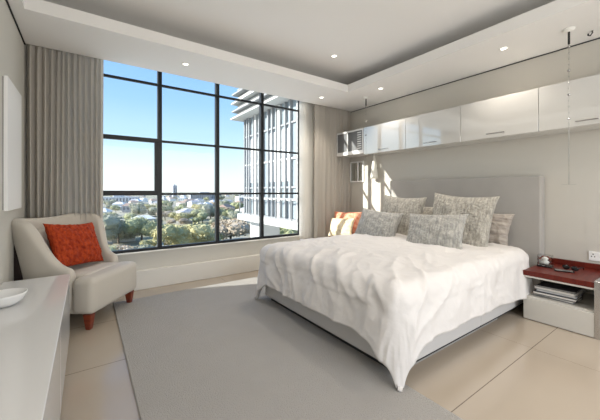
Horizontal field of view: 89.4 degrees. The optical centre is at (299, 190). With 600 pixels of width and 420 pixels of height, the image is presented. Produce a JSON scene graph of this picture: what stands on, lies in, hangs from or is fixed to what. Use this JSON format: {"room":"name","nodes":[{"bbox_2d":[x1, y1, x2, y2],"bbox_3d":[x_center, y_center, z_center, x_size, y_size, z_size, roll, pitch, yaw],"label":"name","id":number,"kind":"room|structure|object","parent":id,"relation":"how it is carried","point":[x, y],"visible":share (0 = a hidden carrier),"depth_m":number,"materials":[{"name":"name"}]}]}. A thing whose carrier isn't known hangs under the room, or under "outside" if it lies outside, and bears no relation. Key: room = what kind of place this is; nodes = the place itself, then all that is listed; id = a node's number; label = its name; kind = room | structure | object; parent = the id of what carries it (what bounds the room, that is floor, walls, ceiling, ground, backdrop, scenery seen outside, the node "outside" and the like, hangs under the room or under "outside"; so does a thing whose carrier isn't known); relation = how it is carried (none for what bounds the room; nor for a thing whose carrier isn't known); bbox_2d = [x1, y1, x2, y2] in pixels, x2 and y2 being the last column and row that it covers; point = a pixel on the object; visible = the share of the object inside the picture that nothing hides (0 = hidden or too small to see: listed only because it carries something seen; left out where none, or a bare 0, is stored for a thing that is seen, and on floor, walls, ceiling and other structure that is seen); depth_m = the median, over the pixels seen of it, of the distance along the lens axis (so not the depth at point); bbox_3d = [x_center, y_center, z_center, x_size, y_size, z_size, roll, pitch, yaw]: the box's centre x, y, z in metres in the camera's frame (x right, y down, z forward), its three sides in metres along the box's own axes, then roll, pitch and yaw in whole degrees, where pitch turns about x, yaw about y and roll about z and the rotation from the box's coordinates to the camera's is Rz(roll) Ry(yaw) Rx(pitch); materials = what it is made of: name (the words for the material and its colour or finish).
{"room":"hotel room","nodes":[
{"label":"hotel room","id":0,"kind":"room"},
{"bbox_2d":[0,0,26,284],"bbox_3d":[-1.236,-0.380,0.694,0.200,3.200,6.160,0,0,-35],"label":"wall","id":1,"kind":"structure","parent":0,"point":[13,52],"depth_m":2.50,"materials":[{"name":"grey paint"}]},
{"bbox_2d":[2,75,21,210],"bbox_3d":[-2.361,-0.355,2.489,0.032,1.010,0.590,0,0,-35],"label":"picture","id":2,"kind":"object","parent":1,"relation":"attached to","point":[11,98],"visible":1,"depth_m":2.37,"materials":[{"name":"white painted panel"}]},
{"bbox_2d":[5,0,25,44],"bbox_3d":[-1.127,-1.474,0.723,0.012,0.007,5.680,0,0,-35],"label":"trim","id":3,"kind":"structure","parent":1,"relation":"attached to","point":[8,5],"depth_m":2.61,"materials":[{"name":"black"}]},
{"bbox_2d":[118,236,298,269],"bbox_3d":[-1.032,-0.380,4.534,4.560,3.200,0.080,0,0,-35],"label":"wall","id":4,"kind":"structure","parent":0,"point":[148,260],"depth_m":4.20,"materials":[{"name":"grey paint"}]},
{"bbox_2d":[134,254,259,290],"bbox_3d":[-0.989,1.104,4.473,4.560,0.232,0.070,0,0,-35],"label":"baseboard","id":5,"kind":"structure","parent":4,"relation":"attached to","point":[175,274],"depth_m":4.12,"materials":[{"name":"white paint"}]},
{"bbox_2d":[103,71,298,253],"bbox_3d":[-1.334,-0.438,4.294,3.290,2.405,0.135,0,0,-35],"label":"window","id":6,"kind":"structure","parent":4,"relation":"in","point":[157,142],"depth_m":4.35,"materials":[{"name":"black metal"}]},
{"bbox_2d":[116,235,298,255],"bbox_3d":[-1.322,0.768,4.277,3.270,0.013,0.045,0,0,-35],"label":"trim","id":7,"kind":"structure","parent":4,"relation":"attached to","point":[296,235],"depth_m":4.23,"materials":[{"name":"white paint"}]},
{"bbox_2d":[8,0,599,111],"bbox_3d":[0.680,-1.680,2.107,4.560,0.400,5.860,0,0,-35],"label":"ceiling","id":8,"kind":"structure","parent":0,"point":[281,48],"depth_m":3.20,"materials":[{"name":"white paint"}]},
{"bbox_2d":[27,44,103,220],"bbox_3d":[-2.523,-0.190,3.287,0.664,2.780,0.137,0,0,-35],"label":"curtain","id":9,"kind":"object","parent":8,"relation":"hanging from","point":[65,90],"visible":0.67,"depth_m":3.25,"materials":[{"name":"beige fabric"}]},
{"bbox_2d":[313,104,350,237],"bbox_3d":[0.592,-0.190,5.468,0.838,2.780,0.138,0,0,-35],"label":"curtain","id":10,"kind":"object","parent":8,"relation":"hanging from","point":[332,174],"visible":0.69,"depth_m":5.39,"materials":[{"name":"beige fabric"}]},
{"bbox_2d":[363,96,368,135],"bbox_3d":[1.040,-0.904,4.772,0.104,1.152,0.104,0,0,-35],"label":"pendant","id":11,"kind":"object","parent":8,"relation":"hanging from","point":[364,97],"visible":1,"depth_m":4.77,"materials":[{"name":"white plastic"}]},
{"bbox_2d":[499,46,508,50],"bbox_3d":[2.115,-1.476,3.144,0.090,0.007,0.090,0,0,-35],"label":"recessed light","id":12,"kind":"object","parent":8,"relation":"in","point":[505,47],"visible":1,"depth_m":3.14,"materials":[{"name":"white plastic"}]},
{"bbox_2d":[561,26,575,184],"bbox_3d":[2.455,-0.769,2.766,0.104,1.422,0.104,0,0,-35],"label":"pendant","id":13,"kind":"object","parent":8,"relation":"hanging from","point":[568,30],"visible":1,"depth_m":2.76,"materials":[{"name":"white plastic"}]},
{"bbox_2d":[299,101,314,239],"bbox_3d":[0.158,-0.190,5.270,0.432,2.780,0.048,0,0,-35],"label":"sheer curtain","id":14,"kind":"object","parent":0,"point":[306,110],"visible":0.69,"depth_m":5.23,"materials":[{"name":"white fabric"}]},
{"bbox_2d":[60,270,599,419],"bbox_3d":[0.709,1.320,2.066,4.960,0.200,6.160,0,0,-35],"label":"floor","id":15,"kind":"structure","parent":0,"point":[513,367],"depth_m":2.04,"materials":[{"name":"tile"}]},
{"bbox_2d":[0,274,69,419],"bbox_3d":[-0.803,0.950,0.608,0.400,0.540,4.320,0,0,-35],"label":"base cabinet","id":16,"kind":"object","parent":15,"relation":"on","point":[35,330],"visible":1,"depth_m":1.38,"materials":[{"name":"white laminate"}]},
{"bbox_2d":[0,288,27,307],"bbox_3d":[-1.747,0.641,1.791,0.208,0.075,0.208,0,0,-35],"label":"dish","id":17,"kind":"object","parent":16,"relation":"on","point":[11,296],"visible":1,"depth_m":1.80,"materials":[{"name":"white ceramic"}]},
{"bbox_2d":[11,213,135,329],"bbox_3d":[-2.166,0.730,2.988,0.756,0.980,0.965,0,0,1],"label":"armchair","id":18,"kind":"object","parent":15,"relation":"on","point":[93,285],"visible":0.71,"depth_m":2.67,"materials":[{"name":"beige fabric"}]},
{"bbox_2d":[43,222,103,266],"bbox_3d":[-2.194,0.516,2.969,0.242,0.452,0.586,0,0,8],"label":"cushion","id":19,"kind":"object","parent":18,"relation":"on","point":[71,245],"visible":0.95,"depth_m":2.87,"materials":[{"name":"orange fabric"}]},
{"bbox_2d":[113,277,497,419],"bbox_3d":[0.700,1.213,1.987,2.965,0.014,5.240,0,0,-35],"label":"carpet","id":20,"kind":"object","parent":15,"relation":"on","point":[219,351],"visible":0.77,"depth_m":2.07,"materials":[{"name":"grey carpet"}]},
{"bbox_2d":[265,175,544,367],"bbox_3d":[1.092,0.520,3.362,2.420,1.371,1.945,0,0,-35],"label":"bed","id":21,"kind":"object","parent":20,"relation":"on","point":[521,196],"visible":0.29,"depth_m":3.27,"materials":[{"name":"grey fabric"}]},
{"bbox_2d":[355,208,403,236],"bbox_3d":[1.008,0.448,3.971,0.255,0.425,0.678,0,0,-35],"label":"cushion","id":22,"kind":"object","parent":21,"relation":"on","point":[371,222],"visible":0.8,"depth_m":3.87,"materials":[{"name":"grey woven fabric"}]},
{"bbox_2d":[254,233,534,391],"bbox_3d":[0.885,0.874,3.188,2.143,0.673,1.987,0,0,-35],"label":"duvet","id":23,"kind":"object","parent":21,"relation":"on","point":[398,294],"visible":0.86,"depth_m":2.35,"materials":[{"name":"white fabric"}]},
{"bbox_2d":[381,195,426,235],"bbox_3d":[1.347,0.353,4.104,0.276,0.597,0.716,0,0,-32],"label":"cushion","id":24,"kind":"object","parent":21,"relation":"on","point":[406,206],"visible":0.59,"depth_m":3.95,"materials":[{"name":"grey fabric"}]},
{"bbox_2d":[422,207,432,214],"bbox_3d":[1.672,0.417,4.141,0.232,0.446,0.721,0,0,-35],"label":"sleeping pillow","id":25,"kind":"object","parent":21,"relation":"on","point":[426,210],"visible":0.04,"depth_m":4.05,"materials":[{"name":"beige fabric"}]},
{"bbox_2d":[406,213,468,249],"bbox_3d":[1.452,0.449,3.283,0.257,0.433,0.677,0,0,-41],"label":"cushion","id":26,"kind":"object","parent":21,"relation":"on","point":[442,230],"visible":0.81,"depth_m":3.18,"materials":[{"name":"grey fabric"}]},
{"bbox_2d":[432,192,499,246],"bbox_3d":[1.793,0.348,3.425,0.282,0.661,0.765,0,0,-33],"label":"cushion","id":27,"kind":"object","parent":21,"relation":"on","point":[480,210],"visible":0.56,"depth_m":3.23,"materials":[{"name":"grey fabric"}]},
{"bbox_2d":[488,214,514,245],"bbox_3d":[2.118,0.435,3.489,0.198,0.448,0.584,0,0,-33],"label":"sleeping pillow","id":28,"kind":"object","parent":21,"relation":"on","point":[500,225],"visible":0.31,"depth_m":3.31,"materials":[{"name":"beige fabric"}]},
{"bbox_2d":[523,257,599,339],"bbox_3d":[2.545,0.963,2.868,0.614,0.515,0.538,0,0,-35],"label":"nightstand","id":29,"kind":"object","parent":15,"relation":"on","point":[581,317],"visible":0.7,"depth_m":2.72,"materials":[{"name":"grey paint"}]},
{"bbox_2d":[537,253,553,267],"bbox_3d":[2.459,0.699,3.038,0.100,0.118,0.120,0,0,-43],"label":"glass box","id":30,"kind":"object","parent":29,"relation":"on","point":[544,263],"visible":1,"depth_m":3.02,"materials":[{"name":"clear glass"}]},
{"bbox_2d":[534,294,582,303],"bbox_3d":[2.426,0.989,2.857,0.220,0.021,0.300,0,0,-31],"label":"book","id":31,"kind":"object","parent":29,"relation":"on","point":[570,302],"visible":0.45,"depth_m":2.76,"materials":[{"name":"grey paper"}]},
{"bbox_2d":[533,288,581,302],"bbox_3d":[2.413,0.964,2.844,0.235,0.025,0.310,0,0,-38],"label":"book","id":32,"kind":"object","parent":31,"relation":"on","point":[534,291],"visible":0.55,"depth_m":2.77,"materials":[{"name":"grey paper"}]},
{"bbox_2d":[536,289,582,298],"bbox_3d":[2.430,0.942,2.841,0.220,0.017,0.290,0,0,-36],"label":"book","id":33,"kind":"object","parent":32,"relation":"on","point":[545,291],"visible":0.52,"depth_m":2.76,"materials":[{"name":"grey paper"}]},
{"bbox_2d":[534,285,583,296],"bbox_3d":[2.425,0.920,2.845,0.225,0.023,0.300,0,0,-32],"label":"book","id":34,"kind":"object","parent":33,"relation":"on","point":[536,286],"visible":0.52,"depth_m":2.76,"materials":[{"name":"grey paper"}]},
{"bbox_2d":[537,281,581,293],"bbox_3d":[2.425,0.900,2.840,0.215,0.013,0.280,0,0,-37],"label":"book","id":35,"kind":"object","parent":34,"relation":"on","point":[550,285],"visible":0.98,"depth_m":2.81,"materials":[{"name":"grey paper"}]},
{"bbox_2d":[554,269,573,272],"bbox_3d":[2.488,0.753,2.857,0.140,0.010,0.070,0,0,35],"label":"phone","id":36,"kind":"object","parent":29,"relation":"on","point":[559,270],"visible":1,"depth_m":2.85,"materials":[{"name":"black plastic"}]},
{"bbox_2d":[562,265,583,270],"bbox_3d":[2.626,0.734,2.912,0.126,0.044,0.132,0,0,-25],"label":"sunglasses","id":37,"kind":"object","parent":29,"relation":"on","point":[573,268],"visible":1,"depth_m":2.87,"materials":[{"name":"black plastic"}]},
{"bbox_3d":[1.000,0.962,5.062,0.610,0.515,0.880,0,0,-35],"label":"nightstand","id":38,"kind":"object","parent":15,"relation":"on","visible":0},
{"bbox_2d":[328,218,354,235],"bbox_3d":[0.673,0.592,4.945,0.480,0.328,0.184,0,0,40],"label":"cushion","id":39,"kind":"object","parent":38,"relation":"on","point":[338,226],"visible":0.91,"depth_m":4.88,"materials":[{"name":"beige fabric"}]},
{"bbox_2d":[334,211,361,233],"bbox_3d":[0.786,0.548,5.146,0.608,0.414,0.215,0,0,42],"label":"cushion","id":40,"kind":"object","parent":38,"relation":"on","point":[341,215],"visible":0.45,"depth_m":5.05,"materials":[{"name":"orange fabric"}]},
{"bbox_2d":[350,39,599,263],"bbox_3d":[2.653,-0.380,3.438,0.200,3.200,6.160,0,0,-35],"label":"wall","id":41,"kind":"structure","parent":0,"point":[572,210],"depth_m":3.40,"materials":[{"name":"grey paint"}]},
{"bbox_2d":[337,128,368,157],"bbox_3d":[0.988,-0.828,5.316,0.347,0.415,0.640,0,0,-35],"label":"upper cabinet","id":42,"kind":"object","parent":41,"relation":"attached to","point":[350,144],"visible":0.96,"depth_m":5.20,"materials":[{"name":"white paint"}]},
{"bbox_2d":[350,161,363,181],"bbox_3d":[1.035,-0.350,5.540,0.022,0.380,0.350,0,0,-35],"label":"framed mirror","id":43,"kind":"object","parent":41,"relation":"attached to","point":[356,168],"visible":1,"depth_m":5.51,"materials":[{"name":"white mirror"}]},
{"bbox_2d":[370,156,377,178],"bbox_3d":[1.257,-0.410,5.121,0.143,0.400,0.136,0,0,-35],"label":"wall lamp","id":44,"kind":"object","parent":41,"relation":"attached to","point":[374,174],"visible":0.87,"depth_m":5.08,"materials":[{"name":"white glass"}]},
{"bbox_2d":[364,118,416,155],"bbox_3d":[1.398,-0.815,4.716,0.369,0.440,0.796,0,0,-35],"label":"upper cabinet","id":45,"kind":"object","parent":41,"relation":"attached to","point":[388,138],"visible":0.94,"depth_m":4.58,"materials":[{"name":"white paint"}]},
{"bbox_2d":[406,106,472,150],"bbox_3d":[1.850,-0.815,4.074,0.369,0.440,0.774,0,0,-35],"label":"upper cabinet","id":46,"kind":"object","parent":41,"relation":"attached to","point":[439,129],"visible":0.96,"depth_m":3.95,"materials":[{"name":"white paint"}]},
{"bbox_2d":[352,38,599,111],"bbox_3d":[2.590,-1.474,3.344,0.012,0.007,5.680,0,0,-35],"label":"trim","id":47,"kind":"structure","parent":41,"relation":"attached to","point":[596,38],"depth_m":3.67,"materials":[{"name":"black"}]},
{"bbox_2d":[461,88,547,143],"bbox_3d":[2.296,-0.815,3.442,0.369,0.440,0.773,0,0,-35],"label":"upper cabinet","id":48,"kind":"object","parent":41,"relation":"attached to","point":[514,116],"visible":0.97,"depth_m":3.31,"materials":[{"name":"white paint"}]},
{"bbox_2d":[539,74,599,134],"bbox_3d":[2.742,-0.815,2.811,0.369,0.440,0.773,0,0,-35],"label":"upper cabinet","id":49,"kind":"object","parent":41,"relation":"attached to","point":[582,106],"visible":1,"depth_m":2.85,"materials":[{"name":"white paint"}]},
{"bbox_2d":[589,251,599,261],"bbox_3d":[2.880,0.635,2.931,0.013,0.090,0.130,0,0,-35],"label":"wall socket","id":50,"kind":"object","parent":41,"relation":"attached to","point":[594,256],"visible":1,"depth_m":2.95,"materials":[{"name":"white plastic"}]},
{"label":"outside","id":51,"kind":"structure","parent":0,"visible":0},
{"bbox_2d":[230,87,296,236],"bbox_3d":[1.377,7.120,10.036,5.380,22.200,5.815,0,0,-35],"label":"building","id":52,"kind":"structure","parent":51,"point":[280,125],"depth_m":9.24,"materials":[{"name":"grey concrete"}]},
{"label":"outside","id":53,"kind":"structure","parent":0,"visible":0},
{"bbox_2d":[103,192,249,246],"bbox_3d":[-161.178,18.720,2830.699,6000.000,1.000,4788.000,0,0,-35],"label":"ground","id":54,"kind":"structure","parent":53,"point":[135,243],"depth_m":216.51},
{"bbox_2d":[103,208,111,212],"bbox_3d":[-131.007,14.750,199.292,11.012,6.940,10.235,0,0,-12],"label":"house","id":55,"kind":"structure","parent":54,"relation":"on","point":[106,210],"depth_m":198.44,"materials":[{"name":"white"}]},
{"bbox_2d":[103,199,116,204],"bbox_3d":[-207.576,13.385,332.132,12.718,9.708,14.728,0,0,25],"label":"tree","id":56,"kind":"object","parent":54,"relation":"on","point":[106,202],"visible":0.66,"depth_m":328.13,"materials":[{"name":"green plant"}]},
{"bbox_2d":[109,244,118,250],"bbox_3d":[-41.877,15.032,66.568,10.596,6.404,10.248,0,0,7],"label":"tree","id":57,"kind":"object","parent":54,"relation":"on","point":[112,246],"visible":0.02,"depth_m":67.42,"materials":[{"name":"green plant"}]},
{"bbox_2d":[110,205,120,211],"bbox_3d":[-156.709,14.866,257.797,10.405,6.735,9.137,0,0,8],"label":"tree","id":58,"kind":"object","parent":54,"relation":"on","point":[114,207],"visible":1,"depth_m":255.39,"materials":[{"name":"green plant"}]},
{"bbox_2d":[112,202,124,206],"bbox_3d":[-186.957,14.750,313.054,11.012,6.940,10.235,0,0,-14],"label":"house","id":59,"kind":"structure","parent":54,"relation":"on","point":[119,204],"depth_m":309.38,"materials":[{"name":"white"}]},
{"bbox_2d":[103,196,138,203],"bbox_3d":[-254.814,11.970,430.139,46.000,12.500,12.100,0,0,-35],"label":"office building","id":60,"kind":"structure","parent":54,"relation":"on","point":[123,199],"depth_m":425.67,"materials":[{"name":"grey"}]},
{"bbox_2d":[103,212,139,243],"bbox_3d":[-63.736,12.723,105.162,15.534,11.035,15.942,0,0,10],"label":"tree","id":61,"kind":"object","parent":54,"relation":"on","point":[114,229],"visible":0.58,"depth_m":101.95,"materials":[{"name":"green plant"}]},
{"bbox_2d":[108,236,134,242],"bbox_3d":[-67.877,15.240,110.872,13.146,5.960,10.743,0,0,-35],"label":"house","id":62,"kind":"structure","parent":54,"relation":"on","point":[113,240],"depth_m":108.21,"materials":[{"name":"white"}]},
{"bbox_2d":[113,245,138,249],"bbox_3d":[-40.268,15.447,70.557,10.474,5.571,9.567,0,0,0],"label":"tree","id":63,"kind":"object","parent":54,"relation":"on","point":[123,247],"visible":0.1,"depth_m":71.16,"materials":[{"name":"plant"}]},
{"bbox_2d":[122,203,136,211],"bbox_3d":[-150.232,14.420,270.405,13.926,7.601,10.072,0,0,-16],"label":"house","id":64,"kind":"structure","parent":54,"relation":"on","point":[125,208],"depth_m":265.21,"materials":[{"name":"grey"}]},
{"bbox_2d":[123,213,138,219],"bbox_3d":[-94.443,15.199,170.425,9.371,6.066,8.229,0,0,-25],"label":"tree","id":65,"kind":"object","parent":54,"relation":"on","point":[127,215],"visible":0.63,"depth_m":168.56,"materials":[{"name":"green plant"}]},
{"bbox_2d":[127,202,145,208],"bbox_3d":[-139.385,13.781,259.576,11.676,8.913,13.522,0,0,32],"label":"tree","id":66,"kind":"object","parent":54,"relation":"on","point":[139,204],"visible":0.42,"depth_m":257.30,"materials":[{"name":"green plant"}]},
{"bbox_2d":[130,205,146,214],"bbox_3d":[-113.951,14.049,212.906,10.969,8.374,12.703,0,0,-43],"label":"tree","id":67,"kind":"object","parent":54,"relation":"on","point":[137,210],"visible":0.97,"depth_m":210.00,"materials":[{"name":"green plant"}]},
{"bbox_2d":[122,216,156,240],"bbox_3d":[-56.223,13.482,107.404,14.698,9.514,12.906,0,0,8],"label":"tree","id":68,"kind":"object","parent":54,"relation":"on","point":[141,225],"visible":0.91,"depth_m":103.71,"materials":[{"name":"green plant"}]},
{"bbox_2d":[131,244,154,248],"bbox_3d":[-36.344,15.027,70.497,9.108,6.412,10.135,0,0,16],"label":"tree","id":69,"kind":"object","parent":54,"relation":"on","point":[144,245],"visible":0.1,"depth_m":68.35,"materials":[{"name":"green plant"}]},
{"bbox_2d":[136,215,155,219],"bbox_3d":[-82.489,15.552,159.741,10.698,5.337,10.480,0,0,-36],"label":"house","id":70,"kind":"structure","parent":54,"relation":"on","point":[149,217],"depth_m":158.31,"materials":[{"name":"grey"}]},
{"bbox_2d":[144,204,155,209],"bbox_3d":[-137.726,14.901,274.918,11.732,6.668,11.112,0,0,27],"label":"tree","id":71,"kind":"object","parent":54,"relation":"on","point":[148,206],"visible":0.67,"depth_m":271.63,"materials":[{"name":"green plant"}]},
{"bbox_2d":[139,239,162,245],"bbox_3d":[-45.697,16.309,91.831,6.398,3.839,6.755,0,0,40],"label":"tree","id":72,"kind":"object","parent":54,"relation":"on","point":[153,242],"visible":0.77,"depth_m":90.28,"materials":[{"name":"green plant"}]},
{"bbox_2d":[147,206,156,216],"bbox_3d":[-103.662,14.472,215.578,10.869,7.524,10.591,0,0,8],"label":"tree","id":73,"kind":"object","parent":54,"relation":"on","point":[152,210],"visible":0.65,"depth_m":213.23,"materials":[{"name":"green plant"}]},
{"bbox_2d":[155,211,172,219],"bbox_3d":[-84.170,15.137,188.537,10.793,6.194,9.601,0,0,-11],"label":"tree","id":74,"kind":"object","parent":54,"relation":"on","point":[165,213],"visible":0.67,"depth_m":185.67,"materials":[{"name":"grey plant"}]},
{"bbox_2d":[156,206,172,211],"bbox_3d":[-91.556,13.899,203.472,12.280,8.676,13.289,0,0,7],"label":"tree","id":75,"kind":"object","parent":54,"relation":"on","point":[164,208],"visible":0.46,"depth_m":200.63,"materials":[{"name":"green plant"}]},
{"bbox_2d":[156,200,172,206],"bbox_3d":[-129.653,13.325,288.298,14.113,9.828,14.248,0,0,-36],"label":"tree","id":76,"kind":"object","parent":54,"relation":"on","point":[165,202],"visible":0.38,"depth_m":285.78,"materials":[{"name":"green plant"}]},
{"bbox_2d":[166,219,175,223],"bbox_3d":[-67.456,16.550,158.538,5.201,3.355,5.846,0,0,-14],"label":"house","id":77,"kind":"structure","parent":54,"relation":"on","point":[170,221],"depth_m":157.15,"materials":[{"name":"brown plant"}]},
{"bbox_2d":[172,184,176,199],"bbox_3d":[-267.837,1.970,646.680,8.000,32.500,12.100,0,0,-35],"label":"office building","id":78,"kind":"structure","parent":54,"relation":"on","point":[174,187],"depth_m":642.14,"materials":[{"name":"grey"}]},
{"bbox_2d":[168,212,191,220],"bbox_3d":[-66.048,14.856,167.586,11.889,6.758,11.261,0,0,19],"label":"tree","id":79,"kind":"object","parent":54,"relation":"on","point":[176,216],"visible":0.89,"depth_m":164.91,"materials":[{"name":"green plant"}]},
{"bbox_2d":[174,204,185,210],"bbox_3d":[-95.706,14.482,243.927,10.778,7.506,10.881,0,0,-5],"label":"tree","id":80,"kind":"object","parent":54,"relation":"on","point":[181,206],"visible":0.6,"depth_m":241.51,"materials":[{"name":"green plant"}]},
{"bbox_2d":[149,222,214,245],"bbox_3d":[-33.682,13.437,85.213,16.907,9.610,16.014,0,0,-39],"label":"tree","id":81,"kind":"object","parent":54,"relation":"on","point":[183,234],"visible":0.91,"depth_m":81.88,"materials":[{"name":"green plant"}]},
{"bbox_2d":[176,208,192,218],"bbox_3d":[-70.447,14.455,188.281,10.196,7.530,12.565,0,0,-37],"label":"house","id":82,"kind":"structure","parent":54,"relation":"on","point":[185,210],"depth_m":184.34,"materials":[{"name":"white"}]},
{"bbox_2d":[178,218,192,223],"bbox_3d":[-58.702,15.902,155.088,7.618,4.657,8.181,0,0,-13],"label":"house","id":83,"kind":"structure","parent":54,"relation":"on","point":[182,220],"depth_m":153.10,"materials":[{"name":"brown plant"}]},
{"bbox_2d":[187,200,200,206],"bbox_3d":[-122.126,14.455,350.211,10.196,7.530,12.565,0,0,40],"label":"house","id":84,"kind":"structure","parent":54,"relation":"on","point":[191,202],"depth_m":347.08,"materials":[{"name":"white"}]},
{"bbox_2d":[189,217,201,222],"bbox_3d":[-56.117,16.059,163.331,6.647,4.340,6.142,0,0,15],"label":"tree","id":85,"kind":"object","parent":54,"relation":"on","point":[198,219],"visible":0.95,"depth_m":162.48,"materials":[{"name":"green plant"}]},
{"bbox_2d":[191,204,201,208],"bbox_3d":[-77.529,14.115,236.801,14.509,8.247,13.742,0,0,41],"label":"tree","id":86,"kind":"object","parent":54,"relation":"on","point":[195,206],"visible":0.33,"depth_m":233.08,"materials":[{"name":"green plant"}]},
{"bbox_2d":[190,209,207,222],"bbox_3d":[-56.543,14.185,172.739,11.468,8.103,12.411,0,0,14],"label":"tree","id":87,"kind":"object","parent":54,"relation":"on","point":[196,213],"visible":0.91,"depth_m":169.11,"materials":[{"name":"green plant"}]},
{"bbox_2d":[189,192,219,199],"bbox_3d":[-184.568,9.970,591.841,60.000,16.500,12.100,0,0,-35],"label":"office building","id":88,"kind":"structure","parent":54,"relation":"on","point":[211,197],"depth_m":582.39,"materials":[{"name":"grey"}]},
{"bbox_2d":[195,230,223,242],"bbox_3d":[-28.978,14.711,91.115,10.959,7.053,13.827,0,0,-25],"label":"tree","id":89,"kind":"object","parent":54,"relation":"on","point":[212,235],"visible":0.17,"depth_m":86.52,"materials":[{"name":"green plant"}]},
{"bbox_2d":[199,203,222,218],"bbox_3d":[-58.611,12.983,197.003,14.800,10.513,15.189,0,0,28],"label":"tree","id":90,"kind":"object","parent":54,"relation":"on","point":[210,210],"visible":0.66,"depth_m":194.01,"materials":[{"name":"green plant"}]},
{"bbox_2d":[209,218,220,224],"bbox_3d":[-42.384,15.866,152.794,7.171,4.727,6.193,0,0,-24],"label":"tree","id":91,"kind":"object","parent":54,"relation":"on","point":[211,220],"visible":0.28,"depth_m":150.97,"materials":[{"name":"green plant"}]},
{"bbox_2d":[219,199,230,205],"bbox_3d":[-72.368,13.024,287.598,15.069,10.430,14.683,0,0,33],"label":"tree","id":92,"kind":"object","parent":54,"relation":"on","point":[220,201],"visible":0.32,"depth_m":286.83,"materials":[{"name":"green plant"}]},
{"bbox_2d":[219,204,234,210],"bbox_3d":[-59.561,14.420,242.776,10.072,7.601,13.926,0,0,15],"label":"house","id":93,"kind":"structure","parent":54,"relation":"on","point":[223,205],"depth_m":241.07,"materials":[{"name":"grey"}]},
{"bbox_2d":[221,209,234,216],"bbox_3d":[-45.319,14.961,195.809,9.487,6.545,9.398,0,0,27],"label":"tree","id":94,"kind":"object","parent":54,"relation":"on","point":[224,213],"visible":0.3,"depth_m":193.44,"materials":[{"name":"green plant"}]},
{"bbox_2d":[211,219,249,238],"bbox_3d":[-22.764,13.630,96.688,14.295,9.223,16.069,0,0,-26],"label":"tree","id":95,"kind":"object","parent":54,"relation":"on","point":[228,228],"visible":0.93,"depth_m":92.96,"materials":[{"name":"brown plant"}]},
{"bbox_2d":[227,210,240,218],"bbox_3d":[-38.421,14.677,178.143,10.275,7.112,10.012,0,0,34],"label":"tree","id":96,"kind":"object","parent":54,"relation":"on","point":[232,215],"visible":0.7,"depth_m":177.49,"materials":[{"name":"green plant"}]},
{"bbox_2d":[229,202,243,211],"bbox_3d":[-52.850,13.630,258.803,14.237,9.215,12.501,0,0,-38],"label":"tree","id":97,"kind":"object","parent":54,"relation":"on","point":[237,205],"visible":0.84,"depth_m":255.74,"materials":[{"name":"green plant"}]},
{"bbox_2d":[235,196,243,201],"bbox_3d":[-67.687,11.470,414.464,40.000,13.500,12.100,0,0,-35],"label":"office building","id":98,"kind":"structure","parent":54,"relation":"on","point":[236,197],"depth_m":401.06,"materials":[{"name":"grey"}]},
{"bbox_2d":[280,227,296,233],"bbox_3d":[-3.518,13.940,89.952,12.460,8.595,12.342,0,0,3],"label":"tree","id":99,"kind":"object","parent":54,"relation":"on","point":[283,230],"visible":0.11,"depth_m":87.03,"materials":[{"name":"green plant"}]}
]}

